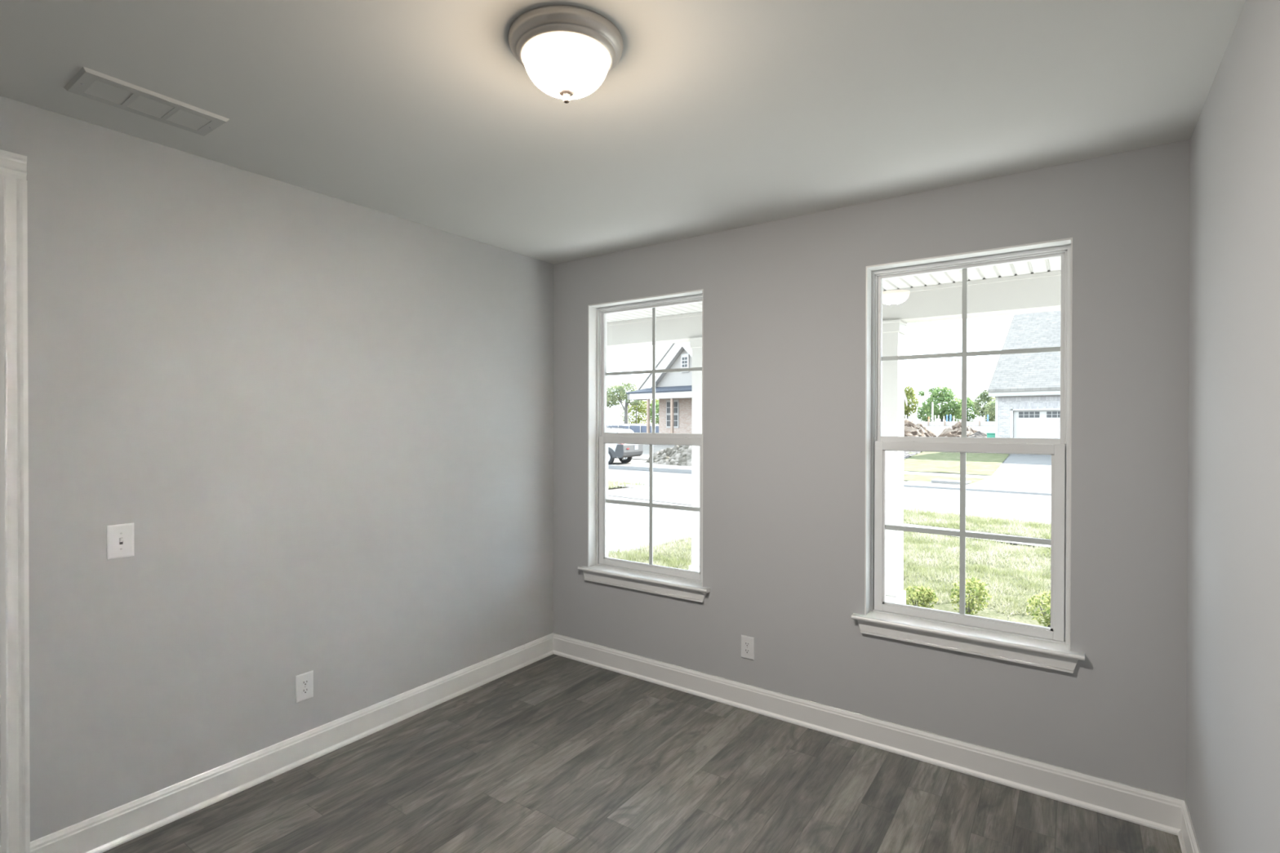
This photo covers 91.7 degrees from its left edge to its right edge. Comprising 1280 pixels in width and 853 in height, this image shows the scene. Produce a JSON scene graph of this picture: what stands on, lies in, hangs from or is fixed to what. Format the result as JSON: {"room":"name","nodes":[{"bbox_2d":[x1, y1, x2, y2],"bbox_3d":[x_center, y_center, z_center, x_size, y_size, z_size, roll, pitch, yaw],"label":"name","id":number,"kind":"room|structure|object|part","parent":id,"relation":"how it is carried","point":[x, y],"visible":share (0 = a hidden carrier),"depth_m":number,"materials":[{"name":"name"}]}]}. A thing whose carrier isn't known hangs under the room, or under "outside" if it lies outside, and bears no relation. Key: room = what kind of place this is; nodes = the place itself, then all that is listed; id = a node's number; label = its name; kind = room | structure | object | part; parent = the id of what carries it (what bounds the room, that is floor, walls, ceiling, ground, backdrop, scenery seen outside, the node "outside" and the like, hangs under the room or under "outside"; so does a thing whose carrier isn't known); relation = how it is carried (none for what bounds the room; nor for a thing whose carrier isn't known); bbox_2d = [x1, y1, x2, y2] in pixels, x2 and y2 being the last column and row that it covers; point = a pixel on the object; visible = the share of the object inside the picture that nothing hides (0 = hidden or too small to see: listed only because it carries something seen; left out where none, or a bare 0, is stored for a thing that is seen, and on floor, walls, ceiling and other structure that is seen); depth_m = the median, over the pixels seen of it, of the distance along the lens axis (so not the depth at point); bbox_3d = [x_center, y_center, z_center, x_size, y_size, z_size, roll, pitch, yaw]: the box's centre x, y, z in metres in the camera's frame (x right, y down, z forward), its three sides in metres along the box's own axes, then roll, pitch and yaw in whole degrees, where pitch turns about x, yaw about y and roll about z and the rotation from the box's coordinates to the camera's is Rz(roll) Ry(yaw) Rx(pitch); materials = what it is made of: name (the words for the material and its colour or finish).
{"room":"empty room","nodes":[
{"label":"empty room","id":0,"kind":"room"},
{"bbox_2d":[0,95,553,841],"bbox_3d":[-1.780,0.233,2.901,0.200,2.940,3.780,0,0,35],"label":"wall","id":1,"kind":"structure","parent":0,"point":[322,424],"depth_m":2.78,"materials":[{"name":"grey paint"}]},
{"bbox_2d":[0,149,30,852],"bbox_3d":[-2.441,0.334,1.768,0.020,2.550,1.015,0,0,35],"label":"trim","id":2,"kind":"structure","parent":1,"relation":"attached to","point":[15,775],"depth_m":2.15,"materials":[{"name":"white"}]},
{"bbox_2d":[106,523,133,559],"bbox_3d":[-2.001,0.443,2.399,0.016,0.130,0.083,0,0,35],"label":"light switch","id":3,"kind":"object","parent":1,"relation":"attached to","point":[120,537],"visible":1,"depth_m":2.40,"materials":[{"name":"white plastic"}]},
{"bbox_2d":[30,632,553,852],"bbox_3d":[-1.376,1.533,3.290,0.026,0.137,2.690,0,0,35],"label":"baseboard","id":4,"kind":"structure","parent":1,"relation":"attached to","point":[105,831],"depth_m":2.83,"materials":[{"name":"white wood"}]},
{"bbox_2d":[295,670,313,702],"bbox_3d":[-1.604,1.246,2.977,0.009,0.128,0.081,0,0,35],"label":"wall outlet","id":5,"kind":"object","parent":1,"relation":"attached to","point":[304,682],"visible":1,"depth_m":2.97,"materials":[{"name":"white plastic"}]},
{"bbox_2d":[301,687,308,694],"bbox_3d":[-1.602,1.265,2.975,0.002,0.027,0.034,0,0,35],"label":"receptacle","id":6,"kind":"object","parent":5,"relation":"attached to","point":[304,691],"depth_m":2.97,"materials":[{"name":"grey plastic"}]},
{"bbox_2d":[301,679,308,686],"bbox_3d":[-1.602,1.226,2.975,0.002,0.027,0.034,0,0,35],"label":"receptacle","id":7,"kind":"object","parent":5,"relation":"attached to","point":[304,682],"depth_m":2.97,"materials":[{"name":"grey plastic"}]},
{"bbox_2d":[0,0,1245,264],"bbox_3d":[-0.311,-1.254,1.863,3.782,0.250,4.180,0,0,35],"label":"ceiling","id":8,"kind":"structure","parent":0,"point":[712,116],"depth_m":2.14,"materials":[{"name":"white paint"}]},
{"bbox_2d":[63,66,229,136],"bbox_3d":[-1.719,-1.126,2.184,0.216,0.014,0.414,0,0,35],"label":"ceiling vent","id":9,"kind":"object","parent":8,"relation":"in","point":[87,82],"visible":1,"depth_m":2.15,"materials":[{"name":"white metal"}]},
{"bbox_2d":[508,4,623,103],"bbox_3d":[-0.216,-1.040,1.828,0.334,0.177,0.334,0,0,35],"label":"ceiling lamp","id":10,"kind":"object","parent":8,"relation":"attached to","point":[567,51],"visible":1,"depth_m":1.74,"materials":[{"name":"brushed nickel"},{"name":"frosted white glass"}]},
{"bbox_3d":[-0.216,-1.038,1.828,0.256,0.108,0.256,0,0,35],"label":"lamp shade","id":11,"kind":"part","parent":10,"relation":"part of","materials":[{"name":"white glass"}]},
{"bbox_2d":[102,653,1182,852],"bbox_3d":[-0.316,1.671,1.881,3.782,0.120,4.180,0,0,35],"label":"floor","id":12,"kind":"structure","parent":0,"point":[553,753],"depth_m":2.73,"materials":[{"name":"grey wood"}]},
{"bbox_2d":[553,138,1190,799],"bbox_3d":[0.830,0.233,3.501,3.782,2.940,0.200,0,0,35],"label":"wall","id":13,"kind":"structure","parent":0,"point":[784,300],"depth_m":3.13,"materials":[{"name":"grey paint"}]},
{"bbox_2d":[577,288,710,602],"bbox_3d":[0.049,0.111,4.009,0.992,1.860,0.224,0,0,35],"label":"window","id":14,"kind":"structure","parent":13,"relation":"in","point":[687,584],"depth_m":4.10,"materials":[{"name":"white"}]},
{"bbox_3d":[0.068,0.506,4.035,0.840,0.874,0.026,0,0,35],"label":"sash","id":15,"kind":"part","parent":14,"relation":"part of","materials":[{"name":"white plastic"}]},
{"bbox_3d":[0.086,-0.359,4.055,0.847,0.866,0.032,0,0,35],"label":"sash","id":16,"kind":"part","parent":14,"relation":"part of","materials":[{"name":"white plastic"}]},
{"bbox_2d":[741,635,754,660],"bbox_3d":[0.610,1.256,3.532,0.081,0.128,0.009,0,0,35],"label":"wall outlet","id":17,"kind":"object","parent":13,"relation":"attached to","point":[747,642],"visible":1,"depth_m":3.53,"materials":[{"name":"white plastic"}]},
{"bbox_2d":[744,648,750,653],"bbox_3d":[0.609,1.275,3.530,0.034,0.027,0.002,0,0,35],"label":"receptacle","id":18,"kind":"object","parent":17,"relation":"attached to","point":[747,651],"depth_m":3.53,"materials":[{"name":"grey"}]},
{"bbox_2d":[744,641,750,647],"bbox_3d":[0.609,1.236,3.530,0.034,0.027,0.002,0,0,35],"label":"receptacle","id":19,"kind":"object","parent":17,"relation":"attached to","point":[747,644],"depth_m":3.53,"materials":[{"name":"grey plastic"}]},
{"bbox_2d":[553,632,1185,835],"bbox_3d":[0.763,1.535,3.416,3.382,0.137,0.026,0,0,35],"label":"baseboard","id":20,"kind":"structure","parent":13,"relation":"attached to","point":[1148,808],"depth_m":3.02,"materials":[{"name":"white wood"}]},
{"bbox_2d":[851,237,1084,673],"bbox_3d":[1.533,0.120,2.967,0.965,1.860,0.224,0,0,35],"label":"window","id":21,"kind":"structure","parent":13,"relation":"in","point":[1046,647],"depth_m":2.95,"materials":[{"name":"white"}]},
{"bbox_3d":[1.552,0.514,2.994,0.813,0.874,0.026,0,0,35],"label":"sash","id":22,"kind":"part","parent":21,"relation":"part of","materials":[{"name":"white plastic"}]},
{"bbox_3d":[1.571,-0.350,3.013,0.820,0.866,0.032,0,0,35],"label":"sash","id":23,"kind":"part","parent":21,"relation":"part of","materials":[{"name":"white plastic"}]},
{"bbox_2d":[1186,0,1279,852],"bbox_3d":[1.152,0.250,0.843,0.200,2.940,3.780,0,0,35],"label":"wall","id":24,"kind":"structure","parent":0,"point":[1233,683],"depth_m":1.70,"materials":[{"name":"grey paint"}]},
{"bbox_2d":[1177,800,1200,852],"bbox_3d":[1.058,1.551,0.916,0.026,0.137,3.780,0,0,35],"label":"baseboard","id":25,"kind":"structure","parent":24,"relation":"attached to","point":[1188,840],"depth_m":2.34,"materials":[{"name":"white"}]},
{"label":"outside","id":26,"kind":"structure","parent":0,"visible":0},
{"bbox_2d":[608,485,1048,551],"bbox_3d":[-38.789,2.077,7.804,240.000,0.001,72.300,0,0,44],"label":"ground","id":27,"kind":"structure","parent":26,"point":[621,487],"depth_m":20.13,"materials":[{"name":"green plant"}]},
{"label":"verge","id":28,"kind":"object","parent":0,"visible":0},
{"bbox_2d":[608,478,642,488],"bbox_3d":[-1.937,1.841,21.190,4.048,0.186,2.237,0,0,44],"label":"grass","id":29,"kind":"structure","parent":28,"relation":"on","point":[620,482],"depth_m":20.45,"materials":[{"name":"green"}]},
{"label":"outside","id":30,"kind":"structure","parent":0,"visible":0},
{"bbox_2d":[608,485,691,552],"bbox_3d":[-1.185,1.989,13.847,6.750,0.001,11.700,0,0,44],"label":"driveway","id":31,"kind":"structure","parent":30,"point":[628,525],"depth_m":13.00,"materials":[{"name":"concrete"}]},
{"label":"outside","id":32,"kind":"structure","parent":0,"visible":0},
{"bbox_2d":[903,453,1051,493],"bbox_3d":[16.659,1.662,23.059,8.700,0.534,14.350,0,0,44],"label":"driveway","id":33,"kind":"structure","parent":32,"point":[1019,465],"depth_m":22.24,"materials":[{"name":"concrete"}]},
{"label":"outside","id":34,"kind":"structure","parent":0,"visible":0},
{"bbox_2d":[606,421,995,481],"bbox_3d":[38.455,0.312,88.968,240.000,2.580,143.600,0,0,44],"label":"ground","id":35,"kind":"structure","parent":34,"point":[937,430],"depth_m":40.92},
{"bbox_2d":[606,426,643,464],"bbox_3d":[-2.357,0.916,30.724,4.705,1.800,1.956,0,0,29],"label":"parked car","id":36,"kind":"object","parent":35,"relation":"on","point":[621,451],"visible":0.37,"depth_m":29.29,"materials":[{"name":"grey paint"}]},
{"bbox_2d":[606,382,643,423],"bbox_3d":[-2.550,-2.841,82.110,7.690,6.058,3.446,0,0,44],"label":"tree","id":37,"kind":"object","parent":35,"relation":"on","point":[621,396],"visible":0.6,"depth_m":81.42,"materials":[{"name":"green plant"}]},
{"bbox_3d":[-2.548,-4.143,82.103,7.690,3.453,3.446,0,0,44],"label":"crown","id":38,"kind":"part","parent":37,"relation":"part of","materials":[{"name":"green plant"}]},
{"bbox_2d":[606,423,658,432],"bbox_3d":[-1.129,0.199,66.951,15.000,0.980,0.152,0,0,44],"label":"fence","id":39,"kind":"object","parent":35,"relation":"on","point":[640,428],"visible":0.28,"depth_m":66.03,"materials":[{"name":"blue fabric"}]},
{"bbox_2d":[606,422,658,426],"bbox_3d":[-1.667,-0.080,74.363,22.000,0.940,0.151,0,0,44],"label":"fence","id":40,"kind":"object","parent":35,"relation":"on","point":[611,424],"visible":0.16,"depth_m":73.97,"materials":[{"name":"grey"}]},
{"bbox_2d":[619,400,646,423],"bbox_3d":[-0.585,-2.033,87.132,4.747,4.017,4.196,0,0,44],"label":"tree","id":41,"kind":"object","parent":35,"relation":"on","point":[642,409],"visible":0.66,"depth_m":86.19,"materials":[{"name":"green plant"}]},
{"bbox_2d":[645,399,658,424],"bbox_3d":[2.753,-1.932,83.894,3.975,3.965,3.530,0,0,44],"label":"tree","id":42,"kind":"object","parent":35,"relation":"on","point":[656,400],"visible":0.07,"depth_m":83.80,"materials":[{"name":"green plant"}]},
{"bbox_2d":[649,400,658,424],"bbox_3d":[3.158,-1.609,79.409,4.861,3.470,3.390,0,0,44],"label":"tree","id":43,"kind":"object","parent":35,"relation":"on","point":[656,403],"visible":0.17,"depth_m":79.61,"materials":[{"name":"green plant"}]},
{"bbox_2d":[626,342,692,433],"bbox_3d":[6.064,-2.854,49.652,10.080,8.680,11.600,0,0,44],"label":"house","id":44,"kind":"structure","parent":35,"relation":"on","point":[673,390],"depth_m":47.78,"materials":[{"name":"beige brick"}]},
{"bbox_3d":[0.626,-0.392,47.176,0.180,3.370,0.180,0,0,44],"label":"post","id":45,"kind":"part","parent":44,"relation":"part of","materials":[{"name":"white wood"}]},
{"bbox_3d":[2.350,-0.380,45.535,0.180,3.370,0.180,0,0,44],"label":"post","id":46,"kind":"part","parent":44,"relation":"part of","materials":[{"name":"white wood"}]},
{"bbox_3d":[2.496,-0.961,48.285,1.055,1.880,0.020,0,0,44],"label":"pane","id":47,"kind":"part","parent":44,"relation":"part of","materials":[{"name":"grey glass"}]},
{"bbox_3d":[3.398,-4.904,47.393,0.490,0.740,0.017,0,0,44],"label":"pane","id":48,"kind":"part","parent":44,"relation":"part of","materials":[{"name":"grey glass"}]},
{"bbox_2d":[646,444,691,466],"bbox_3d":[2.852,1.051,30.087,6.400,1.655,3.400,0,0,44],"label":"rock pile","id":49,"kind":"object","parent":35,"relation":"on","point":[677,455],"visible":0.32,"depth_m":29.68,"materials":[{"name":"grey stone"}]},
{"bbox_2d":[903,389,907,436],"bbox_3d":[11.979,-3.286,42.399,8.404,9.250,10.690,0,0,44],"label":"house","id":50,"kind":"structure","parent":35,"relation":"on","point":[905,400],"depth_m":42.99,"materials":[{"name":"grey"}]},
{"bbox_2d":[903,385,919,419],"bbox_3d":[36.814,-3.063,86.057,3.486,5.124,2.741,0,0,44],"label":"tree","id":51,"kind":"object","parent":35,"relation":"on","point":[909,393],"visible":0.51,"depth_m":85.37,"materials":[{"name":"green plant"}]},
{"bbox_2d":[904,418,937,436],"bbox_3d":[19.994,0.178,46.210,3.900,1.558,4.200,0,0,44],"label":"dirt mound","id":52,"kind":"object","parent":35,"relation":"on","point":[911,429],"visible":0.39,"depth_m":45.20,"materials":[{"name":"brown soil"}]},
{"bbox_2d":[915,386,939,421],"bbox_3d":[40.272,-3.012,86.940,3.301,5.284,3.084,0,0,44],"label":"tree","id":53,"kind":"object","parent":35,"relation":"on","point":[922,415],"visible":0.51,"depth_m":86.78,"materials":[{"name":"green plant"}]},
{"bbox_2d":[931,402,933,421],"bbox_3d":[32.634,-1.550,69.374,0.193,2.350,0.193,0,0,44],"label":"pole","id":54,"kind":"object","parent":35,"relation":"on","point":[931,402],"visible":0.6,"depth_m":69.31,"materials":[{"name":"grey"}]},
{"bbox_2d":[920,385,961,422],"bbox_3d":[39.849,-2.993,81.779,5.476,5.062,4.402,0,0,44],"label":"tree","id":55,"kind":"object","parent":35,"relation":"on","point":[952,407],"visible":0.9,"depth_m":80.96,"materials":[{"name":"green plant"}]},
{"bbox_2d":[911,418,995,426],"bbox_3d":[28.411,-0.343,59.549,18.000,0.720,0.158,0,0,44],"label":"fence","id":56,"kind":"object","parent":35,"relation":"on","point":[928,423],"visible":0.21,"depth_m":58.66,"materials":[{"name":"grey"}]},
{"bbox_2d":[937,421,977,437],"bbox_3d":[22.566,0.292,43.764,3.100,1.382,4.000,0,0,44],"label":"dirt mound","id":57,"kind":"object","parent":35,"relation":"on","point":[955,431],"visible":0.46,"depth_m":43.17,"materials":[{"name":"brown soil"}]},
{"bbox_2d":[958,396,980,421],"bbox_3d":[44.895,-2.326,85.301,3.334,3.748,3.001,0,0,44],"label":"tree","id":58,"kind":"object","parent":35,"relation":"on","point":[970,405],"visible":0.4,"depth_m":84.56,"materials":[{"name":"green plant"}]},
{"bbox_2d":[966,431,986,437],"bbox_3d":[21.710,0.694,39.748,2.400,0.845,2.400,0,0,44],"label":"dirt mound","id":59,"kind":"object","parent":35,"relation":"on","point":[978,434],"visible":0.2,"depth_m":39.48,"materials":[{"name":"brown soil"}]},
{"bbox_2d":[973,389,995,421],"bbox_3d":[43.819,-2.500,77.990,3.776,4.426,2.670,0,0,44],"label":"tree","id":60,"kind":"object","parent":35,"relation":"on","point":[984,396],"visible":0.41,"depth_m":78.11,"materials":[{"name":"green plant"}]},
{"bbox_2d":[983,400,995,421],"bbox_3d":[42.900,-1.802,74.776,2.993,2.973,2.681,0,0,44],"label":"tree","id":61,"kind":"object","parent":35,"relation":"on","point":[991,413],"visible":0.4,"depth_m":74.77,"materials":[{"name":"green plant"}]},
{"bbox_2d":[986,432,995,437],"bbox_3d":[18.118,0.835,31.985,0.440,1.020,0.440,0,0,44],"label":"utility box","id":62,"kind":"object","parent":35,"relation":"on","point":[988,434],"visible":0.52,"depth_m":31.84,"materials":[{"name":"teal"}]},
{"bbox_2d":[987,311,1060,438],"bbox_3d":[24.900,-2.432,31.522,10.470,7.710,10.160,0,0,44],"label":"house","id":63,"kind":"structure","parent":35,"relation":"on","point":[1025,388],"depth_m":31.12,"materials":[{"name":"white brick"}]},
{"bbox_3d":[20.398,0.284,29.358,5.120,2.290,0.120,0,0,44],"label":"door trim","id":64,"kind":"part","parent":63,"relation":"part of","materials":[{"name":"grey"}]},
{"bbox_3d":[20.460,0.304,29.423,4.880,2.250,0.060,0,0,44],"label":"garage door","id":65,"kind":"part","parent":63,"relation":"part of","materials":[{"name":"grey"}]},
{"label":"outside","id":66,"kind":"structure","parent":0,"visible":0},
{"bbox_2d":[608,532,1050,626],"bbox_3d":[6.589,2.052,5.843,15.550,0.079,6.820,0,0,44],"label":"lawn base","id":67,"kind":"structure","parent":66,"point":[988,612],"depth_m":8.34,"materials":[{"name":"green plant"}]},
{"bbox_2d":[608,531,1050,621],"bbox_3d":[4.572,1.978,8.483,9.336,0.210,6.104,0,0,44],"label":"grass","id":68,"kind":"structure","parent":67,"relation":"on","point":[667,550],"depth_m":9.15,"materials":[{"name":"green plant"}]},
{"bbox_2d":[904,585,937,608],"bbox_3d":[3.087,1.907,6.890,0.400,0.305,0.394,0,0,44],"label":"shrub","id":69,"kind":"object","parent":67,"relation":"on","point":[918,593],"visible":0.81,"depth_m":6.83,"materials":[{"name":"green plant"}]},
{"bbox_3d":[3.086,1.964,6.885,0.170,0.193,0.178,0,0,44],"label":"stem","id":70,"kind":"part","parent":69,"relation":"part of","materials":[{"name":"green plant"}]},
{"bbox_2d":[949,577,991,615],"bbox_3d":[3.553,1.847,6.718,0.419,0.428,0.426,0,0,44],"label":"shrub","id":71,"kind":"object","parent":67,"relation":"on","point":[979,588],"visible":0.77,"depth_m":6.66,"materials":[{"name":"green plant"}]},
{"bbox_3d":[3.557,1.923,6.712,0.179,0.276,0.188,0,0,44],"label":"stem","id":72,"kind":"part","parent":71,"relation":"part of","materials":[{"name":"green plant"}]},
{"bbox_2d":[1025,590,1050,627],"bbox_3d":[4.175,1.870,6.348,0.444,0.389,0.424,0,0,-12],"label":"shrub","id":73,"kind":"object","parent":67,"relation":"on","point":[1046,603],"visible":0.38,"depth_m":6.36,"materials":[{"name":"green plant"}]},
{"bbox_3d":[4.189,1.940,6.345,0.188,0.249,0.197,0,0,44],"label":"stem","id":74,"kind":"part","parent":73,"relation":"part of","materials":[{"name":"green plant"}]},
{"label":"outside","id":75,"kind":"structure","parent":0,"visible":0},
{"bbox_2d":[903,451,1009,475],"bbox_3d":[13.438,1.526,28.885,7.800,0.429,10.350,0,0,44],"label":"lawn","id":76,"kind":"structure","parent":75,"point":[982,464],"depth_m":27.15,"materials":[{"name":"green plant"}]},
{"bbox_2d":[903,451,921,459],"bbox_3d":[12.637,1.480,30.509,3.000,0.411,9.100,0,0,44],"label":"mulch bed","id":77,"kind":"object","parent":76,"relation":"on","point":[906,455],"visible":0.14,"depth_m":31.83,"materials":[{"name":"brown soil"}]},
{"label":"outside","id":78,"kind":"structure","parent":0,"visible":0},
{"bbox_3d":[1.869,1.821,4.196,9.900,0.160,2.120,0,0,35],"label":"floor","id":79,"kind":"structure","parent":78,"visible":0},
{"bbox_2d":[688,337,702,571],"bbox_3d":[0.672,0.429,6.138,0.285,2.596,0.266,0,0,35],"label":"porch column","id":80,"kind":"structure","parent":79,"relation":"on","point":[695,344],"depth_m":6.08,"materials":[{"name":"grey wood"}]},
{"bbox_2d":[881,319,907,604],"bbox_3d":[2.042,0.437,5.176,0.282,2.596,0.266,0,0,35],"label":"porch column","id":81,"kind":"structure","parent":79,"relation":"on","point":[894,331],"depth_m":5.05,"materials":[{"name":"white"}]},
{"bbox_2d":[606,270,1061,349],"bbox_3d":[2.396,-0.980,4.923,9.900,0.242,0.262,0,0,35],"label":"beam","id":82,"kind":"structure","parent":81,"relation":"on","point":[1038,292],"depth_m":4.84,"materials":[{"name":"grey paint"}]},
{"bbox_2d":[606,257,1061,323],"bbox_3d":[1.940,-1.250,4.272,9.900,0.300,2.350,0,0,35],"label":"ceiling","id":83,"kind":"structure","parent":82,"relation":"on","point":[1051,264],"depth_m":4.63,"materials":[{"name":"grey"}]},
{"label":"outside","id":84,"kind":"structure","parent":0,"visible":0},
{"bbox_2d":[608,490,1050,547],"bbox_3d":[-1.069,1.952,18.430,100.000,0.001,0.862,0,0,44],"label":"sidewalk","id":85,"kind":"structure","parent":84,"point":[677,500],"depth_m":16.29,"materials":[{"name":"concrete"}]},
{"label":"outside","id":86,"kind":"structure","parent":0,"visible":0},
{"bbox_2d":[616,456,1051,482],"bbox_3d":[7.135,1.761,27.050,100.000,0.038,1.000,0,0,44],"label":"sidewalk","id":87,"kind":"structure","parent":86,"point":[1031,479],"depth_m":22.32,"materials":[{"name":"concrete"}]},
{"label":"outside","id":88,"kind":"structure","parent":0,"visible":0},
{"bbox_2d":[608,468,1051,524],"bbox_3d":[-0.496,1.936,26.285,150.000,0.001,7.371,0,0,44],"label":"street","id":89,"kind":"structure","parent":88,"point":[1037,508],"depth_m":16.99,"materials":[{"name":"grey asphalt"}]},
{"bbox_2d":[608,464,1051,495],"bbox_3d":[4.480,1.890,24.249,100.050,0.190,1.889,0,0,41],"label":"curb","id":90,"kind":"object","parent":89,"relation":"on","point":[610,466],"visible":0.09,"depth_m":20.51,"materials":[{"name":"concrete"}]},
{"bbox_2d":[615,468,1047,495],"bbox_3d":[4.520,1.951,24.303,100.000,0.001,3.265,0,0,44],"label":"joint","id":91,"kind":"object","parent":90,"relation":"on","point":[615,468],"visible":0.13,"depth_m":19.66,"materials":[{"name":"grey concrete"}]},
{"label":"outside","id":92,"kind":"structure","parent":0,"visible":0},
{"bbox_2d":[903,510,1050,538],"bbox_3d":[10.319,2.032,9.581,15.300,0.042,2.020,0,0,44],"label":"verge base","id":93,"kind":"object","parent":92,"point":[944,520],"visible":0.16,"depth_m":12.85,"materials":[{"name":"green plant"}]},
{"bbox_2d":[903,507,1051,539],"bbox_3d":[8.300,1.946,11.490,10.072,0.163,2.358,0,0,44],"label":"grass","id":94,"kind":"structure","parent":93,"relation":"on","point":[984,525],"depth_m":12.64,"materials":[{"name":"green"}]},
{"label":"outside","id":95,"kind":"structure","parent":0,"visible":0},
{"bbox_2d":[903,474,984,484],"bbox_3d":[8.268,1.844,23.708,8.250,0.075,2.280,0,0,44],"label":"verge","id":96,"kind":"structure","parent":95,"point":[906,477],"depth_m":22.12,"materials":[{"name":"green plant"}]},
{"bbox_2d":[931,479,971,484],"bbox_3d":[10.476,1.848,20.930,1.080,0.050,0.640,0,0,44],"label":"drain","id":97,"kind":"object","parent":96,"relation":"on","point":[935,480],"visible":0.84,"depth_m":20.85,"materials":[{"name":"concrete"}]}
]}

